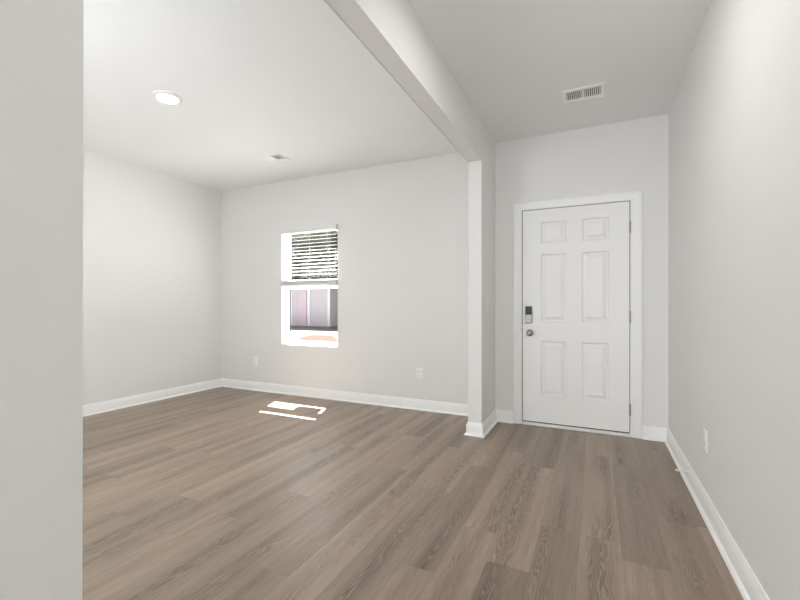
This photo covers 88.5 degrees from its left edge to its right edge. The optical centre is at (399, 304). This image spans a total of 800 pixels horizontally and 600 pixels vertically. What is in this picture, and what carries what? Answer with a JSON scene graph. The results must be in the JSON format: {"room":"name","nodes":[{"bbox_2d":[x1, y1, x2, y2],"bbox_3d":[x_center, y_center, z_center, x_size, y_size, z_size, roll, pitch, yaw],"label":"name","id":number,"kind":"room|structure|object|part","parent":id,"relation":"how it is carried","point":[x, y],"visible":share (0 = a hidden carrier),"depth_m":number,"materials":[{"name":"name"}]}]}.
{"room":"entryway","nodes":[
{"label":"entryway","id":0,"kind":"room"},
{"bbox_2d":[83,149,221,404],"bbox_3d":[-4.473,-0.228,1.798,0.120,2.740,9.200,0,0,25],"label":"wall","id":1,"kind":"structure","parent":0,"point":[152,240],"depth_m":4.81,"materials":[{"name":"white paint"}]},
{"bbox_2d":[0,0,494,599],"bbox_3d":[-0.331,-0.228,1.524,0.120,2.740,5.668,0,0,25],"label":"wall partition","id":2,"kind":"structure","parent":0,"point":[42,41],"depth_m":0.75,"materials":[{"name":"white paint"}]},
{"bbox_2d":[83,378,512,437],"bbox_3d":[-1.570,1.085,3.068,4.030,0.113,4.090,0,0,25],"label":"baseboard","id":3,"kind":"structure","parent":2,"relation":"attached to","point":[482,429],"depth_m":4.70,"materials":[{"name":"white paint"}]},
{"bbox_2d":[222,152,467,403],"bbox_3d":[-0.789,-0.228,5.050,3.737,2.740,0.160,0,0,25],"label":"wall","id":4,"kind":"structure","parent":0,"point":[403,226],"depth_m":4.75,"materials":[{"name":"white paint"}]},
{"bbox_2d":[253,357,256,365],"bbox_3d":[-1.940,0.756,5.504,0.072,0.118,0.009,0,0,25],"label":"wall outlet","id":5,"kind":"object","parent":4,"relation":"attached to","point":[254,358],"visible":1,"depth_m":5.50,"materials":[{"name":"white plastic"}]},
{"bbox_2d":[281,229,337,347],"bbox_3d":[-1.108,-0.233,5.197,0.874,1.494,0.159,0,0,25],"label":"window","id":6,"kind":"structure","parent":4,"relation":"in","point":[285,291],"depth_m":5.35,"materials":[{"name":"white plastic"}]},
{"bbox_2d":[279,224,337,286],"bbox_3d":[-1.143,-0.605,5.125,0.863,0.739,0.076,0,0,25],"label":"window blind","id":7,"kind":"object","parent":6,"relation":"attached to","point":[309,282],"visible":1,"depth_m":5.10,"materials":[{"name":"white plastic"}]},
{"bbox_3d":[-1.144,-0.244,5.121,0.862,0.018,0.046,0,0,25],"label":"rail","id":8,"kind":"part","parent":7,"relation":"part of","materials":[{"name":"white plastic"}]},
{"bbox_3d":[-1.096,0.123,5.221,0.826,0.733,0.026,0,0,25],"label":"sash","id":9,"kind":"part","parent":6,"relation":"part of","materials":[{"name":"white plastic"}]},
{"bbox_3d":[-1.083,-0.580,5.248,0.826,0.753,0.026,0,0,25],"label":"sash","id":10,"kind":"part","parent":6,"relation":"part of","materials":[{"name":"white plastic"}]},
{"bbox_2d":[416,368,421,378],"bbox_3d":[0.208,0.747,4.481,0.072,0.118,0.009,0,0,25],"label":"wall outlet","id":11,"kind":"object","parent":4,"relation":"attached to","point":[418,370],"visible":1,"depth_m":4.48,"materials":[{"name":"white plastic"}]},
{"bbox_2d":[83,0,711,190],"bbox_3d":[-2.052,-1.638,0.578,5.541,0.080,9.320,0,0,25],"label":"ceiling","id":12,"kind":"structure","parent":0,"point":[253,79],"depth_m":2.86,"materials":[{"name":"white paint"}]},
{"bbox_2d":[152,90,181,104],"bbox_3d":[-1.780,-1.585,3.147,0.199,0.025,0.199,0,0,25],"label":"recessed light","id":13,"kind":"object","parent":12,"relation":"in","point":[168,97],"visible":1,"depth_m":3.12,"materials":[{"name":"white plastic"}]},
{"bbox_2d":[257,153,290,162],"bbox_3d":[-1.367,-1.593,4.461,0.284,0.009,0.200,0,0,25],"label":"ceiling vent","id":14,"kind":"object","parent":12,"relation":"in","point":[276,157],"visible":1,"depth_m":4.46,"materials":[{"name":"white metal"}]},
{"bbox_2d":[562,82,603,103],"bbox_3d":[1.381,-1.593,3.097,0.284,0.009,0.200,0,0,25],"label":"ceiling vent","id":15,"kind":"object","parent":12,"relation":"in","point":[596,90],"visible":1,"depth_m":3.10,"materials":[{"name":"white metal"}]},
{"bbox_2d":[82,387,743,599],"bbox_3d":[-2.060,1.142,0.560,5.301,0.001,9.040,0,0,25],"label":"floor","id":16,"kind":"structure","parent":0,"point":[220,493],"depth_m":2.32,"materials":[{"name":"wood"}]},
{"bbox_2d":[495,114,667,427],"bbox_3d":[1.589,-0.228,3.878,1.564,2.740,0.232,0,0,25],"label":"wall","id":17,"kind":"structure","parent":0,"point":[632,155],"depth_m":3.66,"materials":[{"name":"white paint"}]},
{"bbox_2d":[513,190,642,438],"bbox_3d":[1.622,0.079,3.825,1.084,2.126,0.298,0,0,25],"label":"door","id":18,"kind":"structure","parent":17,"relation":"in","point":[578,261],"depth_m":3.73,"materials":[{"name":"white paint"}]},
{"bbox_3d":[1.224,0.265,3.889,0.066,0.066,0.070,0,0,25],"label":"knob","id":19,"kind":"part","parent":18,"relation":"part of","materials":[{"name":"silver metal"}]},
{"bbox_2d":[668,0,799,599],"bbox_3d":[0.421,-0.228,-0.533,0.120,2.740,9.200,0,0,25],"label":"wall","id":20,"kind":"structure","parent":0,"point":[734,114],"depth_m":1.69,"materials":[{"name":"white paint"}]},
{"bbox_2d":[703,428,707,452],"bbox_3d":[1.681,0.745,2.262,0.009,0.118,0.072,0,0,25],"label":"wall outlet","id":21,"kind":"object","parent":20,"relation":"attached to","point":[705,433],"visible":1,"depth_m":2.25,"materials":[{"name":"white plastic"}]},
{"bbox_2d":[643,425,769,599],"bbox_3d":[0.233,1.085,-0.572,0.187,0.113,8.968,0,0,25],"label":"baseboard","id":22,"kind":"structure","parent":20,"relation":"attached to","point":[749,586],"depth_m":2.03,"materials":[{"name":"white paint"}]},
{"label":"outside","id":23,"kind":"structure","parent":0,"visible":0},
{"bbox_3d":[-4.345,1.472,37.400,80.000,0.100,55.000,0,0,25],"label":"ground","id":24,"kind":"structure","parent":23,"visible":0},
{"bbox_2d":[292,234,314,279],"bbox_3d":[-12.242,-4.483,51.915,7.568,12.058,7.150,0,0,25],"label":"tree","id":25,"kind":"object","parent":24,"relation":"on","point":[293,240],"visible":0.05,"depth_m":50.24,"materials":[{"name":"green plant"}]},
{"bbox_2d":[292,232,331,279],"bbox_3d":[-8.571,-2.848,38.080,4.348,8.790,4.888,0,0,25],"label":"tree","id":26,"kind":"object","parent":24,"relation":"on","point":[323,234],"visible":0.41,"depth_m":37.48,"materials":[{"name":"green plant"}]},
{"bbox_2d":[291,278,337,328],"bbox_3d":[-4.129,-0.158,28.547,20.800,3.400,8.700,0,0,25],"label":"house","id":27,"kind":"structure","parent":24,"relation":"on","point":[310,308],"depth_m":24.63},
{"bbox_3d":[-5.938,0.222,24.947,0.670,2.060,0.053,0,0,25],"label":"door","id":28,"kind":"part","parent":27,"relation":"part of","materials":[{"name":"grey paint"}]},
{"bbox_2d":[320,231,337,278],"bbox_3d":[-7.585,-5.244,44.708,7.200,13.578,7.461,0,0,25],"label":"tree","id":29,"kind":"object","parent":24,"relation":"on","point":[330,237],"visible":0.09,"depth_m":43.14,"materials":[{"name":"green plant"}]},
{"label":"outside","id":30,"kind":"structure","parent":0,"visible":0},
{"bbox_2d":[291,328,337,339],"bbox_3d":[-8.811,1.472,21.041,26.000,0.140,9.380,0,0,25],"label":"driveway","id":31,"kind":"structure","parent":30,"point":[296,333],"depth_m":20.95,"materials":[{"name":"concrete"}]},
{"bbox_2d":[296,335,337,341],"bbox_3d":[-3.424,1.377,16.528,1.750,0.045,5.788,0,0,-12],"label":"heap","id":32,"kind":"object","parent":31,"relation":"on","point":[309,337],"visible":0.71,"depth_m":16.91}
]}

